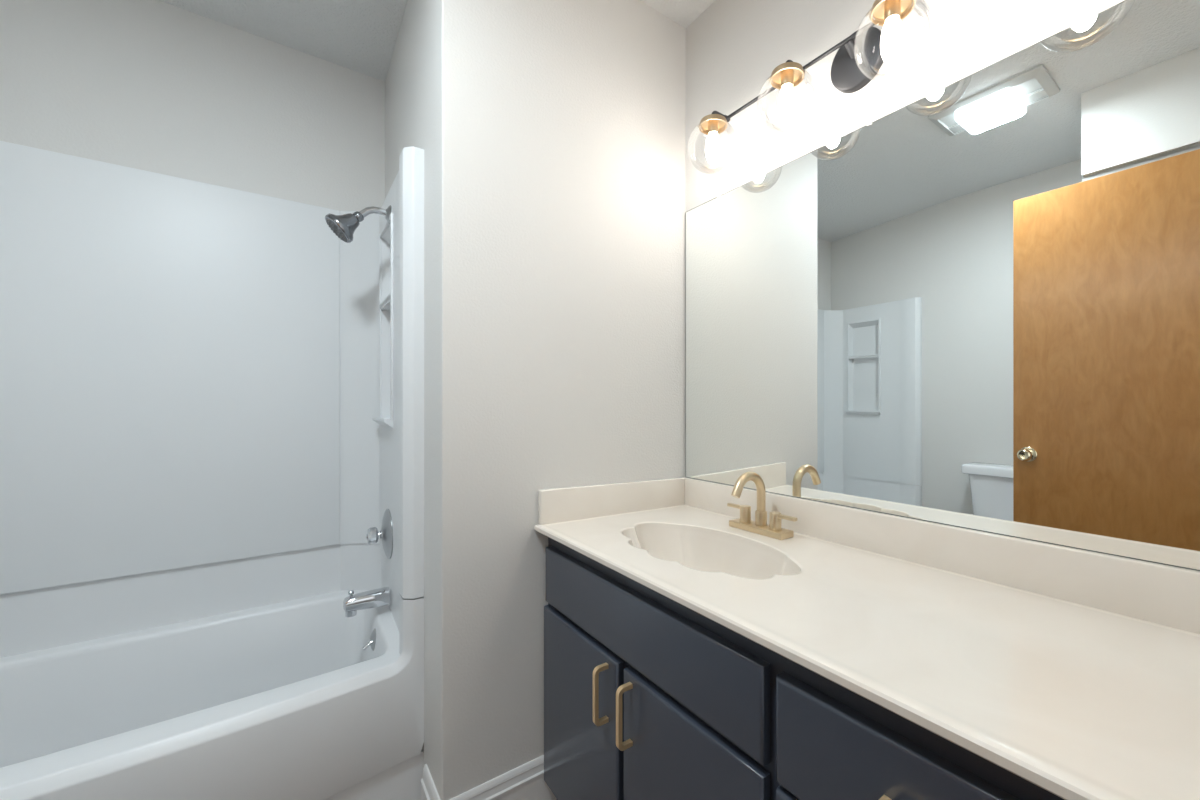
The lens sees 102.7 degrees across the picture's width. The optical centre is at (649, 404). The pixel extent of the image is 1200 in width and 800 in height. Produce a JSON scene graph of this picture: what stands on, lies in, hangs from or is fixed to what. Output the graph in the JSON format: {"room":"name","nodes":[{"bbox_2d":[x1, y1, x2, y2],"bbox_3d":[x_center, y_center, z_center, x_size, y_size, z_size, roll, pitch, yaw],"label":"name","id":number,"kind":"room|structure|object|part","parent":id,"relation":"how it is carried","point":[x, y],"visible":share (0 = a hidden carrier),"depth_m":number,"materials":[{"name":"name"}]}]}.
{"room":"bathroom","nodes":[
{"label":"bathroom","id":0,"kind":"room"},
{"bbox_2d":[0,0,384,210],"bbox_3d":[-1.682,-0.090,1.425,1.582,2.461,0.100,0,0,-37],"label":"wall","id":1,"kind":"structure","parent":0,"point":[157,86],"depth_m":1.52,"materials":[{"name":"white paint"}]},
{"bbox_2d":[0,141,423,598],"bbox_3d":[-1.415,-0.086,1.148,1.472,1.242,0.665,0,0,-37],"label":"tub surround","id":2,"kind":"object","parent":1,"relation":"attached to","point":[193,373],"visible":0.94,"depth_m":1.46,"materials":[{"name":"white plastic"}]},
{"bbox_2d":[325,205,391,242],"bbox_3d":[-0.912,-0.573,1.498,0.176,0.142,0.093,0,0,-37],"label":"shower head","id":3,"kind":"object","parent":2,"relation":"attached to","point":[344,226],"visible":1,"depth_m":1.47},
{"bbox_3d":[-0.881,-0.605,1.522,0.093,0.049,0.021,0,0,-37],"label":"arm","id":4,"kind":"part","parent":3,"relation":"part of","materials":[{"name":"silver metal"}]},
{"bbox_2d":[366,509,392,558],"bbox_3d":[-0.886,0.426,1.556,0.066,0.162,0.162,0,0,-37],"label":"shower valve","id":5,"kind":"object","parent":2,"relation":"attached to","point":[386,532],"visible":1,"depth_m":1.53,"materials":[{"name":"grey metal"}]},
{"bbox_3d":[-0.897,0.426,1.548,0.032,0.056,0.056,0,0,-37],"label":"knob","id":6,"kind":"part","parent":5,"relation":"part of","materials":[{"name":"silver metal"}]},
{"bbox_3d":[-0.877,0.426,1.563,0.026,0.030,0.030,0,0,-37],"label":"valve stem","id":7,"kind":"part","parent":5,"relation":"part of","materials":[{"name":"silver metal"}]},
{"bbox_3d":[-0.888,-0.086,1.547,0.150,1.242,0.665,0,0,-37],"label":"panel","id":8,"kind":"part","parent":2,"relation":"part of","materials":[{"name":"white plastic"}]},
{"bbox_3d":[-0.890,-0.277,1.611,0.008,0.659,0.252,0,0,-37],"label":"niche frame","id":9,"kind":"part","parent":2,"relation":"part of","materials":[{"name":"white plastic"}]},
{"bbox_2d":[160,0,715,81],"bbox_3d":[-0.651,-1.334,0.800,2.468,0.173,2.342,0,0,-37],"label":"ceiling","id":10,"kind":"structure","parent":0,"point":[360,36],"depth_m":1.58,"materials":[{"name":"white paint"}]},
{"bbox_2d":[385,0,684,799],"bbox_3d":[-0.444,-0.090,1.827,0.896,2.461,0.957,0,0,-37],"label":"wall","id":11,"kind":"structure","parent":0,"point":[551,133],"depth_m":1.32,"materials":[{"name":"white paint"}]},
{"bbox_2d":[420,764,440,799],"bbox_3d":[-0.562,1.060,1.228,0.016,0.161,0.178,0,0,-37],"label":"baseboard","id":12,"kind":"structure","parent":11,"relation":"attached to","point":[428,788],"depth_m":1.25,"materials":[{"name":"white paint"}]},
{"bbox_2d":[449,755,555,799],"bbox_3d":[-0.369,1.060,1.273,0.346,0.161,0.016,0,0,-37],"label":"baseboard","id":13,"kind":"structure","parent":11,"relation":"attached to","point":[526,781],"depth_m":1.28,"materials":[{"name":"white paint"}]},
{"bbox_2d":[685,0,1123,212],"bbox_3d":[0.918,-0.105,0.691,0.100,2.491,2.500,0,0,-37],"label":"wall","id":14,"kind":"structure","parent":0,"point":[733,49],"depth_m":1.26,"materials":[{"name":"white paint"}]},
{"bbox_2d":[699,0,914,163],"bbox_3d":[0.433,-0.785,1.098,0.178,0.212,0.927,0,0,-37],"label":"vanity light","id":15,"kind":"object","parent":14,"relation":"attached to","point":[859,57],"visible":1,"depth_m":1.14,"materials":[{"name":"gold metal"}]},
{"bbox_2d":[708,119,717,134],"bbox_3d":[0.185,-0.809,1.399,0.031,0.036,0.031,0,0,-37],"label":"socket","id":16,"kind":"object","parent":15,"relation":"attached to","point":[713,123],"depth_m":1.39,"materials":[{"name":"gold metal"}]},
{"bbox_3d":[0.185,-0.748,1.399,0.044,0.090,0.044,0,0,-37],"label":"light bulb","id":17,"kind":"part","parent":15,"relation":"part of","materials":[{"name":"white glass"}]},
{"bbox_3d":[0.208,-0.847,1.417,0.071,0.034,0.015,0,0,-37],"label":"arm","id":18,"kind":"part","parent":15,"relation":"part of","materials":[{"name":"black metal"}]},
{"bbox_3d":[0.342,-0.748,1.192,0.044,0.090,0.044,0,0,-37],"label":"light bulb","id":19,"kind":"part","parent":15,"relation":"part of","materials":[{"name":"white glass"}]},
{"bbox_2d":[781,68,793,88],"bbox_3d":[0.342,-0.809,1.192,0.031,0.036,0.031,0,0,-37],"label":"socket","id":20,"kind":"object","parent":15,"relation":"attached to","point":[787,75],"depth_m":1.18,"materials":[{"name":"gold metal"}]},
{"bbox_3d":[0.477,-0.842,1.131,0.042,0.037,0.020,0,0,-37],"label":"stem","id":21,"kind":"part","parent":15,"relation":"part of","materials":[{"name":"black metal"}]},
{"bbox_3d":[0.499,-0.748,0.985,0.044,0.090,0.044,0,0,-37],"label":"light bulb","id":22,"kind":"part","parent":15,"relation":"part of","materials":[{"name":"white glass"}]},
{"bbox_2d":[884,0,900,22],"bbox_3d":[0.499,-0.809,0.985,0.031,0.036,0.031,0,0,-37],"label":"socket","id":23,"kind":"object","parent":15,"relation":"attached to","point":[892,8],"depth_m":0.97,"materials":[{"name":"gold metal"}]},
{"bbox_2d":[682,477,1199,633],"bbox_3d":[0.502,0.299,1.139,0.018,0.096,1.282,0,0,-37],"label":"backsplash","id":24,"kind":"structure","parent":14,"relation":"attached to","point":[1166,595],"depth_m":0.91,"materials":[{"name":"beige stone"}]},
{"bbox_2d":[685,0,1199,570],"bbox_3d":[0.503,-0.210,1.148,0.008,0.921,1.256,0,0,-37],"label":"wall mirror","id":25,"kind":"object","parent":14,"relation":"attached to","point":[974,305],"visible":1,"depth_m":0.93,"materials":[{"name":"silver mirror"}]},
{"bbox_3d":[-0.284,1.191,0.316,2.468,0.100,3.557,0,0,-37],"label":"floor","id":26,"kind":"structure","parent":0,"visible":0},
{"bbox_2d":[0,543,423,799],"bbox_3d":[-1.399,0.824,1.127,1.472,0.633,0.703,0,0,-37],"label":"bathtub","id":27,"kind":"object","parent":26,"relation":"on","point":[250,678],"visible":0.99,"depth_m":1.31,"materials":[{"name":"white plastic"}]},
{"bbox_2d":[343,587,389,616],"bbox_3d":[-0.910,0.628,1.537,0.126,0.078,0.054,0,0,-37],"label":"tub spout","id":28,"kind":"object","parent":27,"relation":"attached to","point":[379,597],"visible":1,"depth_m":1.52,"materials":[{"name":"silver metal"}]},
{"bbox_3d":[-0.945,0.600,1.511,0.017,0.022,0.017,0,0,-37],"label":"diverter knob","id":29,"kind":"part","parent":28,"relation":"part of","materials":[{"name":"silver metal"}]},
{"bbox_3d":[-0.887,0.759,1.513,0.009,0.026,0.040,0,0,44],"label":"trip lever","id":30,"kind":"part","parent":27,"relation":"part of","materials":[{"name":"silver metal"}]},
{"bbox_3d":[-0.870,0.753,1.531,0.075,0.077,0.038,0,0,41],"label":"overflow plate","id":31,"kind":"part","parent":27,"relation":"part of","materials":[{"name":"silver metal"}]},
{"bbox_2d":[544,537,1064,799],"bbox_3d":[0.284,0.752,0.972,0.567,0.778,1.281,0,0,-37],"label":"vanity cabinet","id":32,"kind":"object","parent":26,"relation":"on","point":[647,696],"visible":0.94,"depth_m":0.83,"materials":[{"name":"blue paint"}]},
{"bbox_3d":[-0.176,0.801,1.182,0.018,0.484,0.373,0,0,-37],"label":"door","id":33,"kind":"part","parent":32,"relation":"part of","materials":[{"name":"grey paint"}]},
{"bbox_3d":[-0.108,0.638,1.049,0.036,0.127,0.010,0,0,-37],"label":"handle","id":34,"kind":"part","parent":32,"relation":"part of","materials":[{"name":"gold metal"}]},
{"bbox_3d":[-0.052,0.638,0.975,0.036,0.127,0.010,0,0,-37],"label":"handle","id":35,"kind":"part","parent":32,"relation":"part of","materials":[{"name":"gold metal"}]},
{"bbox_3d":[-0.054,0.468,1.021,0.018,0.149,0.757,0,0,-37],"label":"false drawer","id":36,"kind":"part","parent":32,"relation":"part of","materials":[{"name":"grey paint"}]},
{"bbox_3d":[0.062,0.801,0.868,0.018,0.484,0.374,0,0,-37],"label":"door","id":37,"kind":"part","parent":32,"relation":"part of","materials":[{"name":"grey paint"}]},
{"bbox_3d":[0.324,0.664,0.523,0.018,0.208,0.446,0,0,-37],"label":"drawer","id":38,"kind":"part","parent":32,"relation":"part of","materials":[{"name":"grey paint"}]},
{"bbox_2d":[534,477,1199,799],"bbox_3d":[0.289,0.363,0.976,0.556,0.252,1.282,0,0,-37],"label":"countertop","id":39,"kind":"structure","parent":32,"relation":"on","point":[1073,672],"depth_m":0.75,"materials":[{"name":"beige stone"}]},
{"bbox_2d":[622,523,800,578],"bbox_3d":[0.120,0.412,1.147,0.290,0.153,0.513,0,0,-37],"label":"basin","id":40,"kind":"object","parent":39,"relation":"in","point":[700,550],"depth_m":1.27,"materials":[{"name":"white ceramic"}]},
{"bbox_2d":[727,472,796,539],"bbox_3d":[0.263,0.259,1.258,0.132,0.164,0.228,0,0,-37],"label":"faucet","id":41,"kind":"object","parent":39,"relation":"on","point":[760,526],"visible":1,"depth_m":1.26,"materials":[{"name":"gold metal"}]},
{"bbox_3d":[0.245,0.288,1.348,0.014,0.008,0.064,0,0,-37],"label":"lever","id":42,"kind":"part","parent":41,"relation":"part of","materials":[{"name":"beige metal"}]},
{"bbox_3d":[0.264,0.303,1.323,0.033,0.043,0.033,0,0,-37],"label":"handle","id":43,"kind":"part","parent":41,"relation":"part of","materials":[{"name":"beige metal"}]},
{"bbox_3d":[0.259,0.244,1.256,0.123,0.134,0.023,0,0,-37],"label":"spout","id":44,"kind":"part","parent":41,"relation":"part of","materials":[{"name":"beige metal"}]},
{"bbox_3d":[0.295,0.333,1.282,0.052,0.016,0.178,0,0,-37],"label":"plate","id":45,"kind":"part","parent":41,"relation":"part of","materials":[{"name":"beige metal"}]},
{"bbox_3d":[0.326,0.303,1.242,0.033,0.043,0.033,0,0,-37],"label":"handle","id":46,"kind":"part","parent":41,"relation":"part of","materials":[{"name":"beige metal"}]},
{"bbox_3d":[0.344,0.288,1.217,0.014,0.008,0.064,0,0,-37],"label":"lever","id":47,"kind":"part","parent":41,"relation":"part of","materials":[{"name":"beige metal"}]},
{"bbox_3d":[0.303,0.469,0.507,0.036,0.010,0.127,0,0,-37],"label":"handle","id":48,"kind":"part","parent":32,"relation":"part of","materials":[{"name":"gold metal"}]},
{"bbox_3d":[0.324,0.473,0.523,0.018,0.156,0.446,0,0,-37],"label":"drawer","id":49,"kind":"part","parent":32,"relation":"part of","materials":[{"name":"grey paint"}]}
]}

